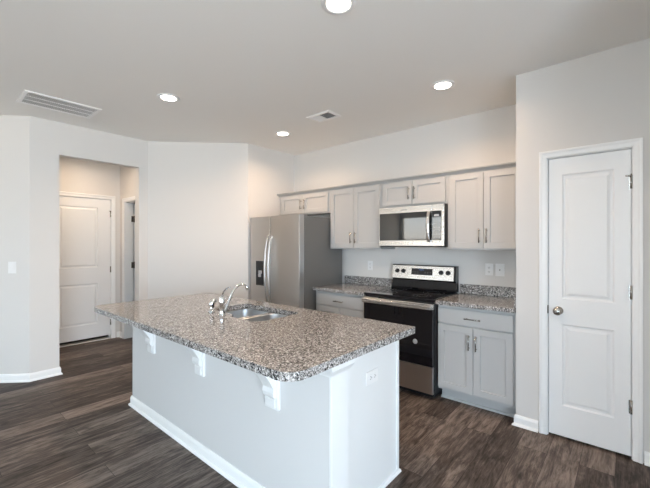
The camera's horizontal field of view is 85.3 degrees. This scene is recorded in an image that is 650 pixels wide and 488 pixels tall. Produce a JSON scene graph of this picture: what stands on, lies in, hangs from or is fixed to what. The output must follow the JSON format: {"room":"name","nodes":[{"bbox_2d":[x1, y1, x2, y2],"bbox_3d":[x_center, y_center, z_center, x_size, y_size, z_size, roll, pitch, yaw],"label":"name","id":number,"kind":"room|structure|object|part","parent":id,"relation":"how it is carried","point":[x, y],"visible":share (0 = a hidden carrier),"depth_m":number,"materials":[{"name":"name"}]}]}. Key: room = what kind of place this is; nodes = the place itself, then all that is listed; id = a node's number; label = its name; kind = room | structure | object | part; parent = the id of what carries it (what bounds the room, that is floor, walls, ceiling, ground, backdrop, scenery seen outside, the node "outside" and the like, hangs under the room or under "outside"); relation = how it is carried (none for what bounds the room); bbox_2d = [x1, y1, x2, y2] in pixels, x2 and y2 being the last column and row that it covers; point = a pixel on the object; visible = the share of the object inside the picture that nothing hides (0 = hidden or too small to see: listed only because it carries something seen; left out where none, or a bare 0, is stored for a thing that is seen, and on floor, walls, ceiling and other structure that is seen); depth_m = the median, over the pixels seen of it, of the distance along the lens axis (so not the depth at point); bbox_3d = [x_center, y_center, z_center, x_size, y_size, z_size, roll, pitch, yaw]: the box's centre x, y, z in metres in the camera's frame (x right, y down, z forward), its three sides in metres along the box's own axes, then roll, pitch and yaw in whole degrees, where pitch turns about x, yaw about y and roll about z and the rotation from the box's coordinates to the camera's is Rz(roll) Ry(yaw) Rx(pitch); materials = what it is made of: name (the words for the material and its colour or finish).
{"room":"kitchen","nodes":[
{"label":"kitchen","id":0,"kind":"room"},
{"bbox_2d":[0,115,28,373],"bbox_3d":[-4.475,0.049,3.583,2.843,2.743,0.085,0,0,-4],"label":"wall","id":1,"kind":"structure","parent":0,"point":[14,130],"depth_m":3.64,"materials":[{"name":"white paint"}]},
{"bbox_2d":[8,262,15,272],"bbox_3d":[-3.219,0.242,3.629,0.076,0.120,0.013,0,0,-4],"label":"light switch","id":2,"kind":"object","parent":1,"relation":"attached to","point":[11,265],"visible":1,"depth_m":3.63,"materials":[{"name":"white plastic"}]},
{"bbox_2d":[0,373,29,382],"bbox_3d":[-4.415,1.378,3.531,2.784,0.082,0.025,0,0,-4],"label":"baseboard","id":3,"kind":"structure","parent":1,"relation":"attached to","point":[4,378],"depth_m":3.62,"materials":[{"name":"white wood"}]},
{"bbox_2d":[30,367,62,381],"bbox_3d":[-2.953,1.378,3.745,0.025,0.082,0.279,0,0,41],"label":"baseboard","id":4,"kind":"structure","parent":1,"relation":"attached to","point":[39,375],"depth_m":3.74,"materials":[{"name":"white wood"}]},
{"bbox_2d":[29,116,147,372],"bbox_3d":[-2.713,0.049,4.138,0.120,2.743,1.187,0,0,41],"label":"wall","id":5,"kind":"structure","parent":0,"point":[49,140],"depth_m":3.80,"materials":[{"name":"white paint"}]},
{"bbox_2d":[59,157,119,336],"bbox_3d":[-3.657,0.049,4.905,0.120,2.743,1.680,0,0,41],"label":"wall","id":6,"kind":"structure","parent":0,"point":[76,176],"depth_m":5.18,"materials":[{"name":"white paint"}]},
{"bbox_2d":[59,196,110,342],"bbox_3d":[-3.472,0.350,5.008,0.105,2.023,0.812,0,0,41],"label":"door","id":7,"kind":"structure","parent":6,"relation":"in","point":[84,223],"depth_m":5.05,"materials":[{"name":"white painted wood"},{"name":"nickel"}]},
{"bbox_2d":[59,336,110,347],"bbox_3d":[-3.516,1.411,5.038,0.102,0.015,0.801,0,0,41],"label":"threshold","id":8,"kind":"object","parent":6,"relation":"attached to","point":[107,337],"depth_m":5.08,"materials":[{"name":"grey metal"}]},
{"bbox_2d":[59,191,114,337],"bbox_3d":[-3.478,0.348,5.005,0.019,2.141,0.919,0,0,41],"label":"trim","id":9,"kind":"structure","parent":6,"relation":"attached to","point":[61,193],"depth_m":5.32,"materials":[{"name":"white wood"}]},
{"bbox_2d":[120,166,134,331],"bbox_3d":[-2.654,0.049,5.072,1.186,2.743,0.120,0,0,41],"label":"wall","id":10,"kind":"structure","parent":0,"point":[127,175],"depth_m":5.32,"materials":[{"name":"white paint"}]},
{"bbox_2d":[122,196,134,338],"bbox_3d":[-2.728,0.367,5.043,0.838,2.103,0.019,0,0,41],"label":"trim","id":11,"kind":"structure","parent":10,"relation":"attached to","point":[132,198],"depth_m":5.28,"materials":[{"name":"white wood"}]},
{"bbox_2d":[131,204,134,300],"bbox_3d":[-2.787,0.399,5.693,0.035,2.018,0.749,0,0,21],"label":"door","id":12,"kind":"structure","parent":10,"relation":"in","point":[132,217],"depth_m":5.39,"materials":[{"name":"white wood"}]},
{"bbox_2d":[148,141,247,298],"bbox_3d":[-1.692,0.049,4.637,1.359,2.743,0.085,0,0,-4],"label":"wall","id":13,"kind":"structure","parent":0,"point":[198,191],"depth_m":4.60,"materials":[{"name":"white paint"}]},
{"bbox_2d":[248,144,293,298],"bbox_3d":[-0.782,0.049,5.005,0.120,2.743,0.843,0,0,41],"label":"wall","id":14,"kind":"structure","parent":0,"point":[270,172],"depth_m":4.87,"materials":[{"name":"white paint"}]},
{"bbox_2d":[0,0,649,155],"bbox_3d":[-1.857,-1.383,1.099,10.950,0.120,10.750,0,0,41],"label":"ceiling","id":15,"kind":"structure","parent":0,"point":[240,71],"depth_m":2.48,"materials":[{"name":"white paint"}]},
{"bbox_2d":[16,90,101,118],"bbox_3d":[-2.525,-1.318,3.368,0.382,0.010,0.586,0,0,41],"label":"ceiling vent","id":16,"kind":"object","parent":15,"relation":"in","point":[31,98],"visible":1,"depth_m":3.35,"materials":[{"name":"white metal"}]},
{"bbox_2d":[157,93,179,101],"bbox_3d":[-1.413,-1.318,3.190,0.190,0.008,0.190,0,0,41],"label":"recessed light","id":17,"kind":"object","parent":15,"relation":"in","point":[166,97],"visible":1,"depth_m":3.17,"materials":[{"name":"white plastic"}]},
{"bbox_2d":[275,131,290,135],"bbox_3d":[-0.503,-1.318,4.226,0.190,0.008,0.190,0,0,41],"label":"recessed light","id":18,"kind":"object","parent":15,"relation":"in","point":[279,133],"visible":1,"depth_m":4.21,"materials":[{"name":"white plastic"}]},
{"bbox_2d":[306,110,340,122],"bbox_3d":[-0.015,-1.317,3.656,0.305,0.011,0.206,0,0,41],"label":"ceiling vent","id":19,"kind":"object","parent":15,"relation":"in","point":[327,115],"visible":1,"depth_m":3.64,"materials":[{"name":"white metal"}]},
{"bbox_2d":[321,0,355,14],"bbox_3d":[0.074,-1.318,1.938,0.190,0.008,0.190,0,0,41],"label":"recessed light","id":20,"kind":"object","parent":15,"relation":"in","point":[334,7],"visible":1,"depth_m":1.96,"materials":[{"name":"white plastic"}]},
{"bbox_2d":[431,80,454,90],"bbox_3d":[0.982,-1.318,2.940,0.190,0.008,0.190,0,0,41],"label":"recessed light","id":21,"kind":"object","parent":15,"relation":"in","point":[441,85],"visible":1,"depth_m":2.93,"materials":[{"name":"white plastic"}]},
{"bbox_2d":[0,335,649,487],"bbox_3d":[-1.857,1.470,1.099,10.950,0.100,10.750,0,0,41],"label":"floor","id":22,"kind":"structure","parent":0,"point":[75,428],"depth_m":2.46,"materials":[{"name":"brown wood"}]},
{"bbox_2d":[128,312,400,487],"bbox_3d":[-0.657,0.983,2.577,2.334,0.873,0.978,0,0,41],"label":"kitchen island","id":23,"kind":"object","parent":22,"relation":"on","point":[328,428],"visible":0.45,"depth_m":2.02,"materials":[{"name":"grey"}]},
{"bbox_3d":[-0.843,1.378,2.363,2.330,0.082,0.026,0,0,41],"label":"baseboard","id":24,"kind":"part","parent":23,"relation":"part of","materials":[{"name":"white wood"}]},
{"bbox_3d":[-0.799,0.983,2.424,2.266,0.873,0.123,0,0,41],"label":"panel","id":25,"kind":"part","parent":23,"relation":"part of","materials":[{"name":"grey"}]},
{"bbox_2d":[95,293,414,381],"bbox_3d":[-0.677,0.525,2.520,2.340,0.038,1.058,0,0,41],"label":"island countertop","id":26,"kind":"structure","parent":23,"relation":"on","point":[302,344],"depth_m":2.04,"materials":[{"name":"stone"}]},
{"bbox_2d":[208,298,216,312],"bbox_3d":[-0.839,0.455,2.623,0.052,0.101,0.065,0,0,41],"label":"sprayer","id":27,"kind":"object","parent":26,"relation":"on","point":[213,301],"visible":1,"depth_m":2.60,"materials":[{"name":"silver metal"}]},
{"bbox_2d":[218,283,248,315],"bbox_3d":[-0.641,0.399,2.571,0.127,0.213,0.255,0,0,41],"label":"faucet","id":28,"kind":"object","parent":26,"relation":"on","point":[222,307],"visible":1,"depth_m":2.52,"materials":[{"name":"silver metal"}]},
{"bbox_3d":[-0.655,0.394,2.603,0.026,0.203,0.225,0,0,45],"label":"spout","id":29,"kind":"part","parent":28,"relation":"part of","materials":[{"name":"silver metal"}]},
{"bbox_2d":[225,308,286,320],"bbox_3d":[-0.550,0.648,2.642,0.682,0.207,0.452,0,0,41],"label":"sink","id":30,"kind":"object","parent":26,"relation":"in","point":[248,314],"visible":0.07,"depth_m":2.87,"materials":[{"name":"silver metal"}]},
{"bbox_3d":[-0.667,0.633,2.781,0.323,0.177,0.390,0,0,41],"label":"bowl","id":31,"kind":"part","parent":30,"relation":"part of","materials":[{"name":"silver metal"}]},
{"bbox_3d":[-0.420,0.648,2.531,0.340,0.207,0.452,0,0,41],"label":"bowl","id":32,"kind":"part","parent":30,"relation":"part of","materials":[{"name":"silver metal"}]},
{"bbox_3d":[0.067,1.020,1.683,0.012,0.799,0.131,0,0,41],"label":"post","id":33,"kind":"part","parent":23,"relation":"part of","materials":[{"name":"white paint"}]},
{"bbox_2d":[366,367,377,385],"bbox_3d":[0.264,0.741,1.972,0.008,0.072,0.118,0,0,41],"label":"outlet","id":34,"kind":"object","parent":23,"relation":"attached to","point":[371,376],"visible":1,"depth_m":1.97,"materials":[{"name":"white plastic"}]},
{"bbox_3d":[0.257,0.983,1.982,0.013,0.873,0.582,0,0,41],"label":"panel","id":35,"kind":"part","parent":23,"relation":"part of","materials":[{"name":"white"}]},
{"bbox_3d":[0.278,1.409,1.982,0.016,0.021,0.595,0,0,41],"label":"baseboard","id":36,"kind":"part","parent":23,"relation":"part of","materials":[{"name":"white wood"}]},
{"bbox_2d":[251,214,341,309],"bbox_3d":[-0.395,0.537,4.589,0.893,1.764,0.870,0,0,41],"label":"refrigerator","id":37,"kind":"object","parent":22,"relation":"on","point":[292,255],"visible":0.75,"depth_m":4.26,"materials":[{"name":"grey metal"}]},
{"bbox_3d":[-0.800,0.509,4.510,0.382,1.702,0.078,0,0,41],"label":"door","id":38,"kind":"part","parent":37,"relation":"part of","materials":[{"name":"silver metal"}]},
{"bbox_3d":[-0.724,0.330,4.345,0.029,0.860,0.072,0,0,41],"label":"handle","id":39,"kind":"part","parent":37,"relation":"part of","materials":[{"name":"silver metal"}]},
{"bbox_3d":[-0.678,0.330,4.306,0.029,0.860,0.072,0,0,41],"label":"handle","id":40,"kind":"part","parent":37,"relation":"part of","materials":[{"name":"silver metal"}]},
{"bbox_3d":[-0.458,0.509,4.216,0.502,1.702,0.078,0,0,41],"label":"door","id":41,"kind":"part","parent":37,"relation":"part of","materials":[{"name":"silver metal"}]},
{"bbox_2d":[316,290,363,317],"bbox_3d":[0.344,0.983,4.174,0.736,0.873,0.635,0,0,41],"label":"base cabinet","id":42,"kind":"object","parent":22,"relation":"on","point":[331,302],"visible":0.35,"depth_m":3.95,"materials":[{"name":"grey wood"}]},
{"bbox_3d":[0.033,1.006,4.082,0.348,0.572,0.019,0,0,41],"label":"door","id":43,"kind":"part","parent":42,"relation":"part of","materials":[{"name":"grey wood"}]},
{"bbox_3d":[0.166,0.640,3.968,0.700,0.132,0.019,0,0,41],"label":"drawer","id":44,"kind":"part","parent":42,"relation":"part of","materials":[{"name":"grey wood"}]},
{"bbox_3d":[0.300,1.006,3.853,0.348,0.572,0.019,0,0,41],"label":"door","id":45,"kind":"part","parent":42,"relation":"part of","materials":[{"name":"grey wood"}]},
{"bbox_2d":[313,275,391,295],"bbox_3d":[0.341,0.478,4.173,0.746,0.132,0.638,0,0,41],"label":"countertop","id":46,"kind":"structure","parent":42,"relation":"on","point":[354,285],"depth_m":4.22,"materials":[{"name":"stone"}]},
{"bbox_2d":[362,264,458,397],"bbox_3d":[0.883,0.825,3.645,0.759,1.189,0.697,0,0,41],"label":"range","id":47,"kind":"object","parent":22,"relation":"on","point":[413,293],"visible":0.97,"depth_m":3.38,"materials":[{"name":"black metal"}]},
{"bbox_3d":[0.669,0.573,3.401,0.739,0.042,0.047,0,0,41],"label":"handle","id":48,"kind":"part","parent":47,"relation":"part of","materials":[{"name":"silver metal"}]},
{"bbox_3d":[0.697,0.857,3.434,0.746,0.517,0.035,0,0,41],"label":"oven door","id":49,"kind":"part","parent":47,"relation":"part of","materials":[{"name":"black glass"}]},
{"bbox_3d":[0.696,0.571,3.433,0.746,0.054,0.037,0,0,41],"label":"door rail","id":50,"kind":"part","parent":47,"relation":"part of","materials":[{"name":"silver metal"}]},
{"bbox_2d":[364,287,457,302],"bbox_3d":[0.884,0.515,3.646,0.758,0.030,0.595,0,0,41],"label":"cooktop","id":51,"kind":"object","parent":47,"relation":"in","point":[398,294],"depth_m":3.57,"materials":[{"name":"black glass"}]},
{"bbox_3d":[0.698,1.244,3.435,0.746,0.243,0.031,0,0,41],"label":"storage drawer","id":52,"kind":"part","parent":47,"relation":"part of","materials":[{"name":"silver metal"}]},
{"bbox_3d":[1.055,0.303,3.849,0.243,0.070,0.010,0,0,41],"label":"display panel","id":53,"kind":"part","parent":47,"relation":"part of","materials":[{"name":"black"}]},
{"bbox_3d":[1.051,0.313,3.855,0.709,0.142,0.019,0,0,41],"label":"control panel","id":54,"kind":"part","parent":47,"relation":"part of","materials":[{"name":"silver metal"}]},
{"bbox_2d":[438,304,515,417],"bbox_3d":[1.454,0.983,3.221,0.646,0.873,0.635,0,0,41],"label":"base cabinet","id":55,"kind":"object","parent":22,"relation":"on","point":[477,347],"visible":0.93,"depth_m":3.00,"materials":[{"name":"grey wood"}]},
{"bbox_3d":[1.151,1.006,3.122,0.306,0.572,0.019,0,0,41],"label":"door","id":56,"kind":"part","parent":55,"relation":"part of","materials":[{"name":"grey wood"}]},
{"bbox_3d":[1.229,0.845,3.020,0.011,0.130,0.035,0,0,41],"label":"handle","id":57,"kind":"part","parent":55,"relation":"part of","materials":[{"name":"silver metal"}]},
{"bbox_2d":[435,284,515,312],"bbox_3d":[1.452,0.478,3.220,0.652,0.132,0.638,0,0,41],"label":"countertop","id":58,"kind":"structure","parent":55,"relation":"on","point":[484,297],"depth_m":3.29,"materials":[{"name":"stone"}]},
{"bbox_3d":[1.269,0.640,3.021,0.617,0.132,0.019,0,0,41],"label":"drawer","id":59,"kind":"part","parent":55,"relation":"part of","materials":[{"name":"grey wood"}]},
{"bbox_3d":[1.330,1.409,3.077,0.646,0.019,0.018,0,0,41],"label":"shoe moulding","id":60,"kind":"part","parent":55,"relation":"part of","materials":[{"name":"grey wood"}]},
{"bbox_3d":[1.387,1.006,2.920,0.306,0.572,0.019,0,0,41],"label":"door","id":61,"kind":"part","parent":55,"relation":"part of","materials":[{"name":"grey wood"}]},
{"bbox_2d":[294,104,515,293],"bbox_3d":[0.760,0.049,4.316,3.370,2.743,0.120,0,0,41],"label":"wall","id":62,"kind":"structure","parent":0,"point":[484,138],"depth_m":3.95,"materials":[{"name":"white paint"}]},
{"bbox_2d":[280,191,329,215],"bbox_3d":[-0.205,-0.532,4.826,0.931,0.280,0.361,0,0,41],"label":"upper cabinet","id":63,"kind":"object","parent":62,"relation":"attached to","point":[316,203],"visible":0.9,"depth_m":4.68,"materials":[{"name":"grey wood"}]},
{"bbox_3d":[-0.448,-0.535,4.856,0.424,0.246,0.019,0,0,41],"label":"door","id":64,"kind":"part","parent":63,"relation":"part of","materials":[{"name":"grey wood"}]},
{"bbox_3d":[-0.123,-0.535,4.577,0.424,0.246,0.019,0,0,41],"label":"door","id":65,"kind":"part","parent":63,"relation":"part of","materials":[{"name":"grey wood"}]},
{"bbox_2d":[277,161,515,196],"bbox_3d":[0.611,-0.691,4.135,3.120,0.035,0.347,0,0,41],"label":"crown molding","id":66,"kind":"structure","parent":63,"relation":"on","point":[509,164],"depth_m":3.68,"materials":[{"name":"grey wood"}]},
{"bbox_2d":[330,184,394,248],"bbox_3d":[0.430,-0.307,4.281,0.738,0.730,0.361,0,0,41],"label":"upper cabinet","id":67,"kind":"object","parent":62,"relation":"attached to","point":[354,212],"visible":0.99,"depth_m":4.15,"materials":[{"name":"grey wood"}]},
{"bbox_3d":[0.209,-0.309,4.292,0.351,0.702,0.019,0,0,41],"label":"door","id":68,"kind":"part","parent":67,"relation":"part of","materials":[{"name":"grey wood"}]},
{"bbox_3d":[0.479,-0.309,4.061,0.351,0.702,0.019,0,0,41],"label":"door","id":69,"kind":"part","parent":67,"relation":"part of","materials":[{"name":"grey wood"}]},
{"bbox_2d":[344,275,391,286],"bbox_3d":[0.542,0.460,4.408,0.746,0.096,0.020,0,0,41],"label":"backsplash","id":70,"kind":"structure","parent":62,"relation":"attached to","point":[347,279],"depth_m":4.40,"materials":[{"name":"stone"}]},
{"bbox_2d":[368,261,372,269],"bbox_3d":[0.563,0.268,4.399,0.072,0.116,0.008,0,0,41],"label":"outlet","id":71,"kind":"object","parent":62,"relation":"attached to","point":[370,263],"visible":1,"depth_m":4.39,"materials":[{"name":"white plastic"}]},
{"bbox_2d":[381,175,447,207],"bbox_3d":[0.997,-0.534,3.795,0.752,0.276,0.361,0,0,41],"label":"upper cabinet","id":72,"kind":"object","parent":62,"relation":"attached to","point":[433,190],"visible":0.92,"depth_m":3.65,"materials":[{"name":"grey wood"}]},
{"bbox_3d":[0.780,-0.537,3.802,0.348,0.242,0.019,0,0,41],"label":"door","id":73,"kind":"part","parent":72,"relation":"part of","materials":[{"name":"grey wood"}]},
{"bbox_2d":[379,203,447,246],"bbox_3d":[0.977,-0.179,3.754,0.725,0.426,0.446,0,0,41],"label":"microwave","id":74,"kind":"object","parent":72,"relation":"attached to","point":[419,225],"visible":0.98,"depth_m":3.58,"materials":[{"name":"silver metal"}]},
{"bbox_3d":[1.012,-0.172,3.462,0.029,0.305,0.047,0,0,41],"label":"handle","id":75,"kind":"part","parent":74,"relation":"part of","materials":[{"name":"silver metal"}]},
{"bbox_3d":[1.104,-0.184,3.435,0.117,0.409,0.027,0,0,41],"label":"control panel","id":76,"kind":"part","parent":74,"relation":"part of","materials":[{"name":"silver metal"}]},
{"bbox_3d":[1.048,-0.537,3.572,0.348,0.242,0.019,0,0,41],"label":"door","id":77,"kind":"part","parent":72,"relation":"part of","materials":[{"name":"grey wood"}]},
{"bbox_2d":[448,167,515,250],"bbox_3d":[1.536,-0.307,3.332,0.664,0.730,0.361,0,0,41],"label":"upper cabinet","id":78,"kind":"object","parent":62,"relation":"attached to","point":[481,204],"visible":0.91,"depth_m":3.22,"materials":[{"name":"grey wood"}]},
{"bbox_3d":[1.331,-0.310,3.329,0.309,0.700,0.019,0,0,41],"label":"door","id":79,"kind":"part","parent":78,"relation":"part of","materials":[{"name":"grey wood"}]},
{"bbox_3d":[1.457,-0.075,3.185,0.011,0.130,0.035,0,0,41],"label":"handle","id":80,"kind":"part","parent":78,"relation":"part of","materials":[{"name":"silver metal"}]},
{"bbox_3d":[1.569,-0.310,3.125,0.309,0.700,0.019,0,0,41],"label":"door","id":81,"kind":"part","parent":78,"relation":"part of","materials":[{"name":"grey wood"}]},
{"bbox_2d":[460,284,515,297],"bbox_3d":[1.653,0.460,3.454,0.652,0.096,0.020,0,0,41],"label":"backsplash","id":82,"kind":"structure","parent":62,"relation":"attached to","point":[500,291],"depth_m":3.48,"materials":[{"name":"stone"}]},
{"bbox_2d":[485,263,492,275],"bbox_3d":[1.623,0.252,3.490,0.072,0.116,0.008,0,0,41],"label":"outlet","id":83,"kind":"object","parent":62,"relation":"attached to","point":[488,267],"visible":1,"depth_m":3.49,"materials":[{"name":"white plastic"}]},
{"bbox_2d":[495,264,504,275],"bbox_3d":[1.696,0.252,3.423,0.082,0.120,0.014,0,0,41],"label":"cable plate","id":84,"kind":"object","parent":62,"relation":"attached to","point":[499,268],"visible":1,"depth_m":3.42,"materials":[{"name":"white plastic"}]},
{"bbox_2d":[516,38,649,462],"bbox_3d":[2.634,0.049,1.877,2.887,2.743,0.120,0,0,41],"label":"wall","id":85,"kind":"structure","parent":0,"point":[604,96],"depth_m":2.58,"materials":[{"name":"white paint"}]},
{"bbox_2d":[512,414,537,432],"bbox_3d":[1.539,1.378,2.720,0.179,0.082,0.025,0,0,41],"label":"baseboard","id":86,"kind":"structure","parent":85,"relation":"attached to","point":[523,422],"depth_m":2.71,"materials":[{"name":"white wood"}]},
{"bbox_2d":[547,149,632,455],"bbox_3d":[1.835,0.387,2.466,0.484,2.030,0.106,0,0,41],"label":"door","id":87,"kind":"structure","parent":85,"relation":"in","point":[591,290],"depth_m":2.47,"materials":[{"name":"white paint"},{"name":"wood"},{"name":"nickel"}]},
{"bbox_3d":[1.691,0.488,2.566,0.062,0.062,0.070,0,0,41],"label":"knob","id":88,"kind":"part","parent":87,"relation":"part of","materials":[{"name":"silver metal"}]},
{"bbox_2d":[539,137,642,463],"bbox_3d":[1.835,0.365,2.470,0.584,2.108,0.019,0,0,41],"label":"trim","id":89,"kind":"structure","parent":85,"relation":"attached to","point":[637,143],"depth_m":2.31,"materials":[{"name":"white wood"}]},
{"bbox_2d":[644,451,649,466],"bbox_3d":[2.179,1.378,2.171,0.320,0.082,0.025,0,0,41],"label":"baseboard","id":90,"kind":"structure","parent":85,"relation":"attached to","point":[646,454],"depth_m":2.27,"materials":[{"name":"white wood"}]}
]}

